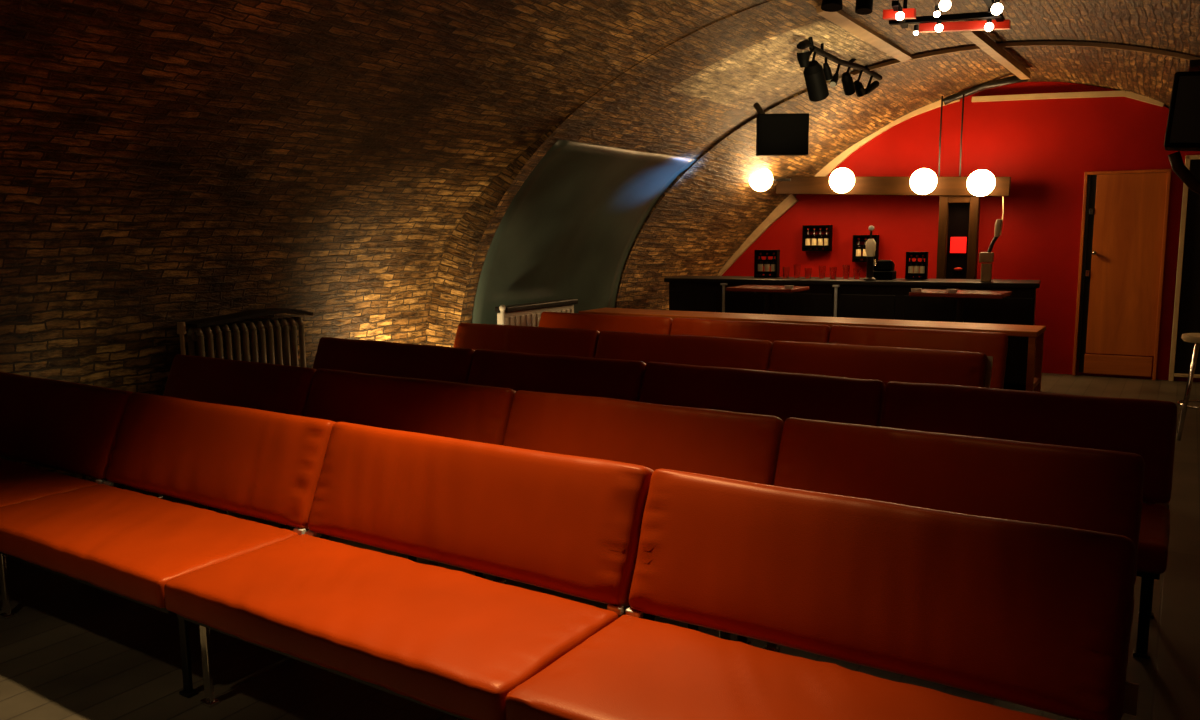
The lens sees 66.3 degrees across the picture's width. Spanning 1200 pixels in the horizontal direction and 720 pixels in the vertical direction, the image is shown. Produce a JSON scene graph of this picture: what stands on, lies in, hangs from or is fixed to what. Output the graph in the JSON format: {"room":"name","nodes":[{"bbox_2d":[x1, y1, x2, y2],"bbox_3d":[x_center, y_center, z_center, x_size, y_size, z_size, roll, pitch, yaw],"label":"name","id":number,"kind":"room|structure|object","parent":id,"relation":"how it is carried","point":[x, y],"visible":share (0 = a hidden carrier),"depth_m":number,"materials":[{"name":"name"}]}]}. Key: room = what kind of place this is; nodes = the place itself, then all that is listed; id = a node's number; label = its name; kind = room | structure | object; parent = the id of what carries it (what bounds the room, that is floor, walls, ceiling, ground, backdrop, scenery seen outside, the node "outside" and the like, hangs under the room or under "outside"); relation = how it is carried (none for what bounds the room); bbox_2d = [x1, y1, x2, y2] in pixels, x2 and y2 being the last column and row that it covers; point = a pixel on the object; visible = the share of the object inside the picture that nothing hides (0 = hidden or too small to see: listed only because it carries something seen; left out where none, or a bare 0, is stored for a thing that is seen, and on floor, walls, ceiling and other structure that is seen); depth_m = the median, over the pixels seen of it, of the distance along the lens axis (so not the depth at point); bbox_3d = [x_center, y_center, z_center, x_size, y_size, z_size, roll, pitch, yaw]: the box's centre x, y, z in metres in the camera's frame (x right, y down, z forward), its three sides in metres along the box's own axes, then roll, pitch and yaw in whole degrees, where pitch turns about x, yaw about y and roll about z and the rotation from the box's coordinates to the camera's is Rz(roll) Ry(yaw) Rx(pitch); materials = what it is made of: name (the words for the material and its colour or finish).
{"room":"entertainment venue","nodes":[
{"label":"entertainment venue","id":0,"kind":"room"},
{"bbox_2d":[0,57,796,484],"bbox_3d":[-1.500,-0.471,6.197,1.453,2.171,12.091,5,9,34],"label":"wall","id":1,"kind":"structure","parent":0,"point":[133,208],"depth_m":5.50,"materials":[{"name":"brick"}]},
{"bbox_2d":[471,140,696,323],"bbox_3d":[-0.084,-0.752,8.188,0.974,2.161,2.289,4,9,32],"label":"panel","id":2,"kind":"object","parent":1,"relation":"attached to","point":[570,230],"visible":0.73,"depth_m":8.00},
{"bbox_2d":[0,0,1199,181],"bbox_3d":[1.171,-1.621,4.470,5.102,1.018,12.311,4,9,32],"label":"ceiling","id":3,"kind":"structure","parent":0,"point":[685,78],"depth_m":5.87,"materials":[{"name":"brick"}]},
{"bbox_2d":[753,103,808,155],"bbox_3d":[1.492,-1.935,7.665,0.414,0.472,0.443,0,8,1],"label":"television","id":4,"kind":"object","parent":3,"relation":"hanging from","point":[787,134],"visible":1,"depth_m":7.46,"materials":[{"name":"black plastic"}]},
{"bbox_2d":[821,0,842,11],"bbox_3d":[1.350,-2.142,5.334,0.123,0.207,0.130,4,9,32],"label":"spotlight","id":5,"kind":"object","parent":3,"relation":"attached to","point":[827,5],"visible":1,"depth_m":5.32,"materials":[{"name":"black metal"}]},
{"bbox_2d":[797,37,881,101],"bbox_3d":[1.953,-2.269,7.354,0.148,0.531,2.032,4,9,32],"label":"track","id":6,"kind":"object","parent":3,"relation":"hanging from","point":[816,75],"visible":0.98,"depth_m":6.88,"materials":[{"name":"black metal"}]},
{"bbox_2d":[816,6,911,61],"bbox_3d":[2.004,-2.401,6.806,0.097,0.061,2.094,4,9,32],"label":"trim","id":7,"kind":"structure","parent":3,"relation":"attached to","point":[840,18],"depth_m":6.65,"materials":[{"name":"brown wood"}]},
{"bbox_2d":[855,0,872,14],"bbox_3d":[1.568,-2.159,5.438,0.099,0.205,0.118,4,9,32],"label":"can","id":8,"kind":"object","parent":3,"relation":"attached to","point":[863,7],"visible":1,"depth_m":5.41,"materials":[{"name":"black metal"}]},
{"bbox_2d":[776,94,1010,234],"bbox_3d":[2.971,-1.974,9.461,2.326,1.383,0.120,3,9,26],"label":"beam","id":9,"kind":"structure","parent":3,"relation":"attached to","point":[805,185],"depth_m":9.42,"materials":[{"name":"brown wood"}]},
{"bbox_2d":[749,169,790,190],"bbox_3d":[1.758,-1.887,9.611,0.441,0.244,0.253,-5,9,-31],"label":"globe lamp","id":10,"kind":"object","parent":9,"relation":"attached to","point":[762,179],"visible":0.86,"depth_m":9.47,"materials":[{"name":"glass"}]},
{"bbox_2d":[829,168,854,192],"bbox_3d":[2.503,-1.855,9.487,0.256,0.256,0.278,3,9,26],"label":"globe lamp","id":11,"kind":"object","parent":9,"relation":"attached to","point":[841,180],"visible":1,"depth_m":9.39,"materials":[{"name":"glass"}]},
{"bbox_2d":[910,168,936,194],"bbox_3d":[3.223,-1.777,9.141,0.256,0.256,0.278,3,9,26],"label":"globe lamp","id":12,"kind":"object","parent":9,"relation":"attached to","point":[923,181],"visible":1,"depth_m":9.04,"materials":[{"name":"glass"}]},
{"bbox_2d":[967,170,994,195],"bbox_3d":[3.700,-1.718,8.912,0.256,0.256,0.278,3,9,26],"label":"globe lamp","id":13,"kind":"object","parent":9,"relation":"attached to","point":[980,182],"visible":1,"depth_m":8.81,"materials":[{"name":"glass"}]},
{"bbox_2d":[883,0,1010,34],"bbox_3d":[2.223,-2.221,5.881,0.747,0.194,1.101,4,9,32],"label":"rack","id":14,"kind":"object","parent":3,"relation":"hanging from","point":[903,16],"visible":1,"depth_m":6.00,"materials":[{"name":"red metal"}]},
{"bbox_2d":[943,75,1028,104],"bbox_3d":[3.770,-2.621,8.900,0.227,0.179,1.004,-4,9,-26],"label":"ceiling pipe","id":15,"kind":"object","parent":3,"relation":"attached to","point":[1012,79],"visible":0.89,"depth_m":9.03,"materials":[{"name":"metal"}]},
{"bbox_2d":[960,31,1030,79],"bbox_3d":[3.250,-2.481,7.465,0.075,0.100,2.244,5,10,34],"label":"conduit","id":16,"kind":"object","parent":3,"relation":"attached to","point":[978,38],"visible":0.86,"depth_m":7.30,"materials":[{"name":"brown wood"}]},
{"bbox_2d":[852,41,1199,75],"bbox_3d":[3.425,-2.332,7.270,2.834,0.390,0.025,4,9,29],"label":"trim","id":17,"kind":"structure","parent":3,"relation":"attached to","point":[1036,43],"depth_m":7.18,"materials":[{"name":"black metal"}]},
{"bbox_2d":[1164,59,1199,194],"bbox_3d":[3.834,-1.523,5.752,0.489,1.047,0.331,4,9,32],"label":"loudspeaker","id":18,"kind":"object","parent":3,"relation":"hanging from","point":[1182,133],"visible":1,"depth_m":5.70,"materials":[{"name":"black plastic"}]},
{"bbox_2d":[1170,76,1199,142],"bbox_3d":[3.740,-1.535,5.620,0.407,0.426,0.012,4,9,32],"label":"grille","id":19,"kind":"object","parent":18,"relation":"attached to","point":[1185,96],"depth_m":5.68,"materials":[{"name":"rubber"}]},
{"bbox_2d":[0,373,1199,719],"bbox_3d":[1.164,0.848,4.762,8.600,0.100,13.400,4,9,32],"label":"floor","id":20,"kind":"structure","parent":0,"point":[71,649],"depth_m":3.19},
{"bbox_2d":[0,372,133,610],"bbox_3d":[-2.734,0.524,4.108,1.276,0.795,0.769,4,9,32],"label":"bench","id":21,"kind":"object","parent":20,"relation":"on","point":[71,427],"visible":0.73,"depth_m":4.09,"materials":[{"name":"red leather"}]},
{"bbox_2d":[0,458,97,506],"bbox_3d":[-2.795,0.558,4.017,1.275,0.129,0.542,4,9,32],"label":"seat cushion","id":22,"kind":"object","parent":21,"relation":"on","point":[19,482],"depth_m":3.90,"materials":[{"name":"orange leather"}]},
{"bbox_2d":[0,372,133,480],"bbox_3d":[-2.593,0.290,4.304,1.270,0.388,0.232,4,9,32],"label":"backrest cushion","id":23,"kind":"object","parent":21,"relation":"on","point":[71,427],"depth_m":4.14,"materials":[{"name":"orange leather"}]},
{"bbox_2d":[0,392,335,697],"bbox_3d":[-1.660,0.608,3.430,1.268,0.795,0.765,4,9,32],"label":"bench","id":24,"kind":"object","parent":20,"relation":"on","point":[261,464],"visible":0.92,"depth_m":3.35,"materials":[{"name":"orange leather"}]},
{"bbox_2d":[0,484,298,607],"bbox_3d":[-1.720,0.641,3.338,1.267,0.128,0.537,4,9,32],"label":"seat cushion","id":25,"kind":"object","parent":24,"relation":"on","point":[127,544],"depth_m":3.19,"materials":[{"name":"orange leather"}]},
{"bbox_2d":[106,392,335,529],"bbox_3d":[-1.518,0.374,3.625,1.263,0.387,0.230,4,9,32],"label":"backrest cushion","id":26,"kind":"object","parent":24,"relation":"on","point":[261,464],"depth_m":3.51,"materials":[{"name":"orange leather"}]},
{"bbox_2d":[82,354,316,529],"bbox_3d":[-2.091,0.433,4.725,1.179,0.795,0.772,4,9,32],"label":"bench","id":27,"kind":"object","parent":20,"relation":"on","point":[285,389],"visible":0.29,"depth_m":4.83,"materials":[{"name":"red leather"}]},
{"bbox_2d":[163,354,316,415],"bbox_3d":[-1.949,0.199,4.921,1.170,0.387,0.234,4,9,32],"label":"backrest cushion","id":28,"kind":"object","parent":27,"relation":"on","point":[285,389],"depth_m":4.84,"materials":[{"name":"orange leather"}]},
{"bbox_2d":[177,308,312,366],"bbox_3d":[-2.272,0.177,5.921,0.200,0.976,0.945,4,9,32],"label":"radiator","id":29,"kind":"object","parent":20,"relation":"on","point":[284,344],"visible":0.42,"depth_m":5.87,"materials":[{"name":"metal"}]},
{"bbox_2d":[185,308,312,327],"bbox_3d":[-2.256,-0.280,5.890,0.200,0.062,0.870,4,9,32],"label":"shelf","id":30,"kind":"object","parent":29,"relation":"attached to","point":[219,321],"depth_m":5.83,"materials":[{"name":"black wood"}]},
{"bbox_2d":[223,369,515,577],"bbox_3d":[-1.064,0.513,4.074,1.258,0.796,0.770,4,9,32],"label":"bench","id":31,"kind":"object","parent":20,"relation":"on","point":[477,413],"visible":0.23,"depth_m":4.18,"materials":[{"name":"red leather"}]},
{"bbox_2d":[303,369,515,444],"bbox_3d":[-0.921,0.280,4.271,1.252,0.390,0.232,4,9,32],"label":"backrest cushion","id":32,"kind":"object","parent":31,"relation":"on","point":[477,413],"depth_m":4.18,"materials":[{"name":"orange leather"}]},
{"bbox_2d":[313,337,474,383],"bbox_3d":[-1.454,0.319,5.508,1.317,0.797,0.767,4,9,32],"label":"bench","id":33,"kind":"object","parent":20,"relation":"on","point":[417,361],"visible":0.23,"depth_m":5.62,"materials":[{"name":"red leather"}]},
{"bbox_2d":[164,422,653,719],"bbox_3d":[-0.571,0.692,2.744,1.307,0.796,0.768,4,9,32],"label":"bench","id":34,"kind":"object","parent":20,"relation":"on","point":[455,643],"visible":0.91,"depth_m":2.66,"materials":[{"name":"orange leather"}]},
{"bbox_2d":[164,534,617,719],"bbox_3d":[-0.633,0.726,2.651,1.306,0.126,0.536,4,9,32],"label":"seat cushion","id":35,"kind":"object","parent":34,"relation":"on","point":[455,643],"depth_m":2.51,"materials":[{"name":"orange leather"}]},
{"bbox_2d":[308,422,653,606],"bbox_3d":[-0.430,0.458,2.940,1.303,0.390,0.234,4,9,32],"label":"backrest cushion","id":36,"kind":"object","parent":34,"relation":"on","point":[565,524],"depth_m":2.81,"materials":[{"name":"orange leather"}]},
{"bbox_2d":[453,323,599,357],"bbox_3d":[-0.705,0.183,6.445,1.274,0.796,0.771,4,9,32],"label":"bench","id":37,"kind":"object","parent":20,"relation":"on","point":[524,339],"visible":0.16,"depth_m":6.57,"materials":[{"name":"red leather"}]},
{"bbox_2d":[495,299,577,326],"bbox_3d":[-0.545,-0.083,8.040,0.152,0.882,1.137,4,9,32],"label":"panel radiator","id":38,"kind":"object","parent":20,"relation":"on","point":[526,314],"visible":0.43,"depth_m":7.86,"materials":[{"name":"white metal"}]},
{"bbox_2d":[495,299,577,312],"bbox_3d":[-0.536,-0.479,8.026,0.130,0.045,1.055,4,9,32],"label":"shelf","id":39,"kind":"object","parent":38,"relation":"attached to","point":[543,306],"depth_m":7.98,"materials":[{"name":"black wood"}]},
{"bbox_2d":[467,349,645,401],"bbox_3d":[-0.414,0.401,4.850,1.145,0.795,0.769,4,9,32],"label":"bench","id":40,"kind":"object","parent":20,"relation":"on","point":[546,373],"visible":0.24,"depth_m":4.97,"materials":[{"name":"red leather"}]},
{"bbox_2d":[538,312,672,334],"bbox_3d":[-0.133,0.055,7.339,1.269,0.796,0.772,4,9,32],"label":"bench","id":41,"kind":"object","parent":20,"relation":"on","point":[599,322],"visible":0.2,"depth_m":7.47,"materials":[{"name":"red leather"}]},
{"bbox_2d":[429,390,783,643],"bbox_3d":[-0.019,0.593,3.416,1.213,0.797,0.772,4,9,32],"label":"bench","id":42,"kind":"object","parent":20,"relation":"on","point":[725,444],"visible":0.23,"depth_m":3.52,"materials":[{"name":"orange leather"}]},
{"bbox_2d":[503,390,783,485],"bbox_3d":[0.122,0.360,3.613,1.204,0.391,0.231,4,9,32],"label":"backrest cushion","id":43,"kind":"object","parent":42,"relation":"on","point":[725,444],"depth_m":3.52,"materials":[{"name":"orange leather"}]},
{"bbox_2d":[595,331,772,370],"bbox_3d":[0.363,0.267,5.770,1.260,0.796,0.769,4,9,32],"label":"bench","id":44,"kind":"object","parent":20,"relation":"on","point":[710,351],"visible":0.2,"depth_m":5.90,"materials":[{"name":"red leather"}]},
{"bbox_2d":[670,318,830,342],"bbox_3d":[0.938,0.138,6.662,1.273,0.796,0.776,4,9,32],"label":"bench","id":45,"kind":"object","parent":20,"relation":"on","point":[753,330],"visible":0.19,"depth_m":6.79,"materials":[{"name":"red leather"}]},
{"bbox_2d":[639,362,885,426],"bbox_3d":[0.590,0.478,4.216,1.229,0.796,0.771,4,9,32],"label":"bench","id":46,"kind":"object","parent":20,"relation":"on","point":[782,395],"visible":0.23,"depth_m":4.34,"materials":[{"name":"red leather"}]},
{"bbox_2d":[726,285,808,313],"bbox_3d":[1.543,-0.199,8.487,0.633,0.952,0.500,4,9,32],"label":"table","id":47,"kind":"object","parent":20,"relation":"on","point":[767,290],"visible":0.41,"depth_m":8.34,"materials":[{"name":"red wood"}]},
{"bbox_2d":[784,285,793,288],"bbox_3d":[1.677,-0.647,8.145,0.084,0.026,0.084,4,9,32],"label":"ashtray","id":48,"kind":"object","parent":47,"relation":"on","point":[785,286],"visible":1,"depth_m":8.12,"materials":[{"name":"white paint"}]},
{"bbox_2d":[579,308,1045,391],"bbox_3d":[1.447,0.065,7.149,3.584,0.792,0.440,4,9,32],"label":"counter","id":49,"kind":"object","parent":20,"relation":"on","point":[1035,333],"visible":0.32,"depth_m":6.63,"materials":[{"name":"orange wood"}]},
{"bbox_2d":[505,469,1138,719],"bbox_3d":[0.494,0.774,2.071,1.217,0.796,0.769,4,9,32],"label":"bench","id":50,"kind":"object","parent":20,"relation":"on","point":[1038,616],"visible":1,"depth_m":2.12,"materials":[{"name":"orange leather"}]},
{"bbox_2d":[505,615,1053,719],"bbox_3d":[0.424,0.808,1.984,1.194,0.128,0.538,4,9,32],"label":"seat cushion","id":51,"kind":"object","parent":50,"relation":"on","point":[634,667],"depth_m":2.07,"materials":[{"name":"orange leather"}]},
{"bbox_2d":[664,276,1040,390],"bbox_3d":[2.304,-0.276,8.813,3.420,1.001,0.611,3,9,26],"label":"bar counter","id":52,"kind":"object","parent":20,"relation":"on","point":[825,297],"depth_m":8.41,"materials":[{"name":"black wood"}]},
{"bbox_2d":[754,250,779,277],"bbox_3d":[1.671,-0.965,9.187,0.230,0.271,0.110,3,9,26],"label":"rack","id":53,"kind":"object","parent":52,"relation":"on","point":[776,272],"visible":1,"depth_m":9.17,"materials":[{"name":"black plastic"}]},
{"bbox_2d":[758,253,762,275],"bbox_3d":[1.611,-0.962,9.218,0.053,0.226,0.053,3,9,26],"label":"bottle","id":54,"kind":"object","parent":53,"relation":"in","point":[760,263],"visible":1,"depth_m":9.20,"materials":[{"name":"black glass"}]},
{"bbox_2d":[764,253,769,275],"bbox_3d":[1.671,-0.958,9.188,0.053,0.226,0.053,3,9,26],"label":"bottle","id":55,"kind":"object","parent":53,"relation":"in","point":[766,263],"visible":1,"depth_m":9.17,"materials":[{"name":"black glass"}]},
{"bbox_2d":[771,253,774,275],"bbox_3d":[1.732,-0.955,9.159,0.053,0.226,0.053,3,9,26],"label":"bottle","id":56,"kind":"object","parent":53,"relation":"in","point":[772,262],"visible":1,"depth_m":9.14,"materials":[{"name":"black glass"}]},
{"bbox_2d":[783,267,789,277],"bbox_3d":[1.824,-0.859,8.997,0.068,0.110,0.067,4,9,32],"label":"drinking glass","id":57,"kind":"object","parent":52,"relation":"on","point":[785,269],"visible":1,"depth_m":8.97,"materials":[{"name":"clear glass"}]},
{"bbox_2d":[794,264,800,277],"bbox_3d":[1.932,-0.870,8.998,0.068,0.130,0.067,4,9,32],"label":"drinking glass","id":58,"kind":"object","parent":52,"relation":"on","point":[797,267],"visible":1,"depth_m":8.98,"materials":[{"name":"glass"}]},
{"bbox_2d":[805,268,811,277],"bbox_3d":[2.018,-0.843,8.903,0.068,0.100,0.067,4,9,32],"label":"drinking glass","id":59,"kind":"object","parent":52,"relation":"on","point":[807,270],"visible":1,"depth_m":8.88,"materials":[{"name":"glass"}]},
{"bbox_2d":[819,266,825,277],"bbox_3d":[2.151,-0.852,8.892,0.068,0.120,0.067,4,9,32],"label":"drinking glass","id":60,"kind":"object","parent":52,"relation":"on","point":[822,269],"visible":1,"depth_m":8.87,"materials":[{"name":"glass"}]},
{"bbox_2d":[830,267,836,278],"bbox_3d":[2.233,-0.835,8.797,0.068,0.110,0.067,4,9,32],"label":"drinking glass","id":61,"kind":"object","parent":52,"relation":"on","point":[833,270],"visible":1,"depth_m":8.77,"materials":[{"name":"glass"}]},
{"bbox_2d":[843,265,849,278],"bbox_3d":[2.357,-0.845,8.790,0.068,0.130,0.067,4,9,32],"label":"drinking glass","id":62,"kind":"object","parent":52,"relation":"on","point":[846,268],"visible":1,"depth_m":8.77,"materials":[{"name":"clear glass"}]},
{"bbox_2d":[664,276,1040,287],"bbox_3d":[2.306,-0.753,8.761,3.420,0.042,0.580,3,9,26],"label":"countertop","id":63,"kind":"structure","parent":52,"relation":"on","point":[997,283],"depth_m":8.48,"materials":[{"name":"black wood"}]},
{"bbox_2d":[854,268,860,278],"bbox_3d":[2.436,-0.818,8.699,0.068,0.100,0.067,4,9,32],"label":"drinking glass","id":64,"kind":"object","parent":52,"relation":"on","point":[857,271],"visible":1,"depth_m":8.67,"materials":[{"name":"glass"}]},
{"bbox_2d":[864,225,875,280],"bbox_3d":[2.479,-0.980,8.404,0.120,0.501,0.134,3,9,26],"label":"tap","id":65,"kind":"object","parent":52,"relation":"on","point":[870,243],"visible":1,"depth_m":8.39,"materials":[{"name":"metal"}]},
{"bbox_2d":[873,260,896,279],"bbox_3d":[2.660,-0.848,8.617,0.202,0.177,0.260,3,9,26],"label":"cash register","id":66,"kind":"object","parent":52,"relation":"on","point":[884,269],"visible":0.84,"depth_m":8.55,"materials":[{"name":"black plastic"}]},
{"bbox_2d":[905,252,927,278],"bbox_3d":[2.954,-0.882,8.562,0.185,0.252,0.110,3,9,26],"label":"rack","id":67,"kind":"object","parent":52,"relation":"on","point":[908,254],"visible":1,"depth_m":8.54,"materials":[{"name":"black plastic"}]},
{"bbox_2d":[908,255,913,276],"bbox_3d":[2.907,-0.878,8.586,0.049,0.208,0.049,3,9,26],"label":"bottle","id":68,"kind":"object","parent":67,"relation":"in","point":[910,265],"visible":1,"depth_m":8.57,"materials":[{"name":"black glass"}]},
{"bbox_2d":[914,255,918,277],"bbox_3d":[2.954,-0.875,8.563,0.049,0.208,0.049,3,9,26],"label":"bottle","id":69,"kind":"object","parent":67,"relation":"in","point":[916,265],"visible":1,"depth_m":8.55,"materials":[{"name":"black glass"}]},
{"bbox_2d":[920,255,924,277],"bbox_3d":[3.001,-0.872,8.540,0.049,0.208,0.049,3,9,26],"label":"bottle","id":70,"kind":"object","parent":67,"relation":"in","point":[922,265],"visible":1,"depth_m":8.52,"materials":[{"name":"black glass"}]},
{"bbox_2d":[979,219,1001,281],"bbox_3d":[3.416,-0.959,8.034,0.173,0.543,0.100,3,9,26],"label":"pump","id":71,"kind":"object","parent":52,"relation":"on","point":[986,258],"visible":1,"depth_m":8.02,"materials":[{"name":"wood"}]},
{"bbox_2d":[768,341,992,387],"bbox_3d":[1.426,0.350,5.098,1.261,0.794,0.768,4,9,32],"label":"bench","id":72,"kind":"object","parent":20,"relation":"on","point":[884,364],"visible":0.28,"depth_m":5.22,"materials":[{"name":"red leather"}]},
{"bbox_2d":[828,325,1007,388],"bbox_3d":[1.970,0.219,6.011,1.178,0.794,0.769,4,9,32],"label":"bench","id":73,"kind":"object","parent":20,"relation":"on","point":[995,345],"visible":0.27,"depth_m":6.11,"materials":[{"name":"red leather"}]},
{"bbox_2d":[719,418,1144,668],"bbox_3d":[0.970,0.671,2.794,1.131,0.796,0.772,4,9,32],"label":"bench","id":74,"kind":"object","parent":20,"relation":"on","point":[1098,490],"visible":0.3,"depth_m":2.90,"materials":[{"name":"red leather"}]},
{"bbox_2d":[774,418,1144,584],"bbox_3d":[1.111,0.437,2.989,1.123,0.388,0.238,4,9,32],"label":"backrest cushion","id":75,"kind":"object","parent":74,"relation":"on","point":[1098,490],"depth_m":2.90,"materials":[{"name":"red leather"}]},
{"bbox_2d":[1126,600,1133,668],"bbox_3d":[0.908,0.705,2.700,1.131,0.129,0.539,4,9,32],"label":"seat cushion","id":76,"kind":"object","parent":74,"relation":"on","point":[1133,600],"depth_m":2.46,"materials":[{"name":"leather"}]},
{"bbox_2d":[936,196,979,278],"bbox_3d":[3.639,-0.767,9.380,0.370,1.795,0.200,3,9,26],"label":"wooden upright","id":77,"kind":"object","parent":20,"relation":"on","point":[958,223],"visible":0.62,"depth_m":9.30,"materials":[{"name":"brown wood"}]},
{"bbox_2d":[950,237,966,252],"bbox_3d":[3.645,-1.169,9.337,0.150,0.161,0.030,3,9,26],"label":"light","id":78,"kind":"object","parent":77,"relation":"attached to","point":[957,244],"depth_m":9.32,"materials":[{"name":"red plastic"}]},
{"bbox_2d":[909,289,1011,321],"bbox_3d":[2.960,-0.089,7.592,0.716,0.952,0.500,4,9,32],"label":"table","id":79,"kind":"object","parent":20,"relation":"on","point":[960,296],"visible":0.33,"depth_m":7.45,"materials":[{"name":"red wood"}]},
{"bbox_2d":[911,288,920,291],"bbox_3d":[2.604,-0.575,7.559,0.084,0.026,0.084,4,9,32],"label":"ashtray","id":80,"kind":"object","parent":79,"relation":"on","point":[912,289],"visible":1,"depth_m":7.53,"materials":[{"name":"white paint"}]},
{"bbox_2d":[947,289,957,292],"bbox_3d":[2.850,-0.559,7.427,0.084,0.026,0.084,4,9,32],"label":"ashtray","id":81,"kind":"object","parent":79,"relation":"on","point":[948,290],"visible":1,"depth_m":7.40,"materials":[{"name":"white paint"}]},
{"bbox_2d":[880,382,1177,658],"bbox_3d":[1.578,0.555,3.593,1.113,0.796,0.769,4,9,32],"label":"bench","id":82,"kind":"object","parent":20,"relation":"on","point":[1146,428],"visible":0.38,"depth_m":3.63,"materials":[{"name":"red leather"}]},
{"bbox_2d":[880,382,1177,503],"bbox_3d":[1.720,0.322,3.789,1.105,0.390,0.232,4,9,32],"label":"backrest cushion","id":83,"kind":"object","parent":82,"relation":"on","point":[1146,428],"depth_m":3.69,"materials":[{"name":"red leather"}]},
{"bbox_2d":[1137,503,1169,573],"bbox_3d":[1.518,0.589,3.501,1.112,0.129,0.541,4,9,32],"label":"seat cushion","id":84,"kind":"object","parent":82,"relation":"on","point":[1152,557],"depth_m":3.06,"materials":[{"name":"red leather"}]},
{"bbox_2d":[1176,333,1199,440],"bbox_3d":[4.173,0.186,6.325,0.330,0.735,0.330,4,9,32],"label":"bar stool","id":85,"kind":"object","parent":20,"relation":"on","point":[1187,337],"visible":1,"depth_m":6.29,"materials":[{"name":"silver metal"}]},
{"bbox_2d":[722,82,1199,381],"bbox_3d":[4.266,-1.336,9.405,6.741,2.905,0.150,4,9,29],"label":"wall","id":86,"kind":"structure","parent":0,"point":[1046,147],"depth_m":9.29,"materials":[{"name":"red paint"}]},
{"bbox_2d":[718,194,797,275],"bbox_3d":[1.747,-1.384,10.690,1.123,1.069,0.050,4,9,29],"label":"trim","id":87,"kind":"structure","parent":86,"relation":"attached to","point":[784,206],"depth_m":10.57,"materials":[{"name":"brown wood"}]},
{"bbox_2d":[802,225,832,250],"bbox_3d":[2.429,-1.363,10.264,0.309,0.285,0.110,4,9,29],"label":"rack","id":88,"kind":"object","parent":86,"relation":"attached to","point":[817,227],"visible":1,"depth_m":10.24,"materials":[{"name":"black plastic"}]},
{"bbox_2d":[805,228,809,249],"bbox_3d":[2.337,-1.361,10.316,0.056,0.239,0.056,4,9,29],"label":"bottle","id":89,"kind":"object","parent":88,"relation":"in","point":[807,240],"visible":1,"depth_m":10.30,"materials":[{"name":"beige glass"}]},
{"bbox_2d":[811,228,816,249],"bbox_3d":[2.398,-1.357,10.282,0.056,0.239,0.056,4,9,29],"label":"bottle","id":90,"kind":"object","parent":88,"relation":"in","point":[814,238],"visible":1,"depth_m":10.27,"materials":[{"name":"beige glass"}]},
{"bbox_2d":[818,228,822,249],"bbox_3d":[2.460,-1.353,10.248,0.056,0.239,0.056,4,9,29],"label":"bottle","id":91,"kind":"object","parent":88,"relation":"in","point":[820,238],"visible":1,"depth_m":10.23,"materials":[{"name":"beige glass"}]},
{"bbox_2d":[824,228,827,249],"bbox_3d":[2.521,-1.349,10.214,0.056,0.239,0.056,4,9,29],"label":"bottle","id":92,"kind":"object","parent":88,"relation":"in","point":[825,237],"visible":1,"depth_m":10.20,"materials":[{"name":"beige glass"}]},
{"bbox_2d":[852,235,878,261],"bbox_3d":[2.899,-1.217,10.021,0.259,0.291,0.110,4,9,29],"label":"rack","id":93,"kind":"object","parent":86,"relation":"attached to","point":[855,237],"visible":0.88,"depth_m":10.02,"materials":[{"name":"black plastic"}]},
{"bbox_2d":[856,238,860,260],"bbox_3d":[2.832,-1.213,10.060,0.057,0.245,0.057,4,9,29],"label":"bottle","id":94,"kind":"object","parent":93,"relation":"in","point":[858,248],"visible":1,"depth_m":10.04,"materials":[{"name":"beige glass"}]},
{"bbox_2d":[863,238,866,260],"bbox_3d":[2.899,-1.209,10.023,0.057,0.245,0.057,4,9,29],"label":"bottle","id":95,"kind":"object","parent":93,"relation":"in","point":[864,247],"visible":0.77,"depth_m":10.00,"materials":[{"name":"beige glass"}]},
{"bbox_2d":[815,99,959,175],"bbox_3d":[3.045,-2.368,9.822,1.488,0.865,0.050,4,9,29],"label":"trim","id":96,"kind":"structure","parent":86,"relation":"attached to","point":[834,163],"depth_m":9.88,"materials":[{"name":"beige paint"}]},
{"bbox_2d":[971,90,1163,106],"bbox_3d":[4.534,-2.524,8.965,1.693,0.218,0.050,4,9,29],"label":"trim","id":97,"kind":"structure","parent":86,"relation":"attached to","point":[1123,93],"depth_m":8.92,"materials":[{"name":"beige paint"}]},
{"bbox_2d":[1072,169,1170,379],"bbox_3d":[5.040,-0.817,8.896,0.719,2.001,0.119,4,9,29],"label":"door","id":98,"kind":"structure","parent":86,"relation":"in","point":[1129,221],"depth_m":8.89,"materials":[{"name":"orange wood"}]},
{"bbox_2d":[1168,155,1199,380],"bbox_3d":[5.861,-0.825,8.463,0.920,2.120,0.060,4,9,29],"label":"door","id":99,"kind":"structure","parent":86,"relation":"in","point":[1186,315],"depth_m":8.65,"materials":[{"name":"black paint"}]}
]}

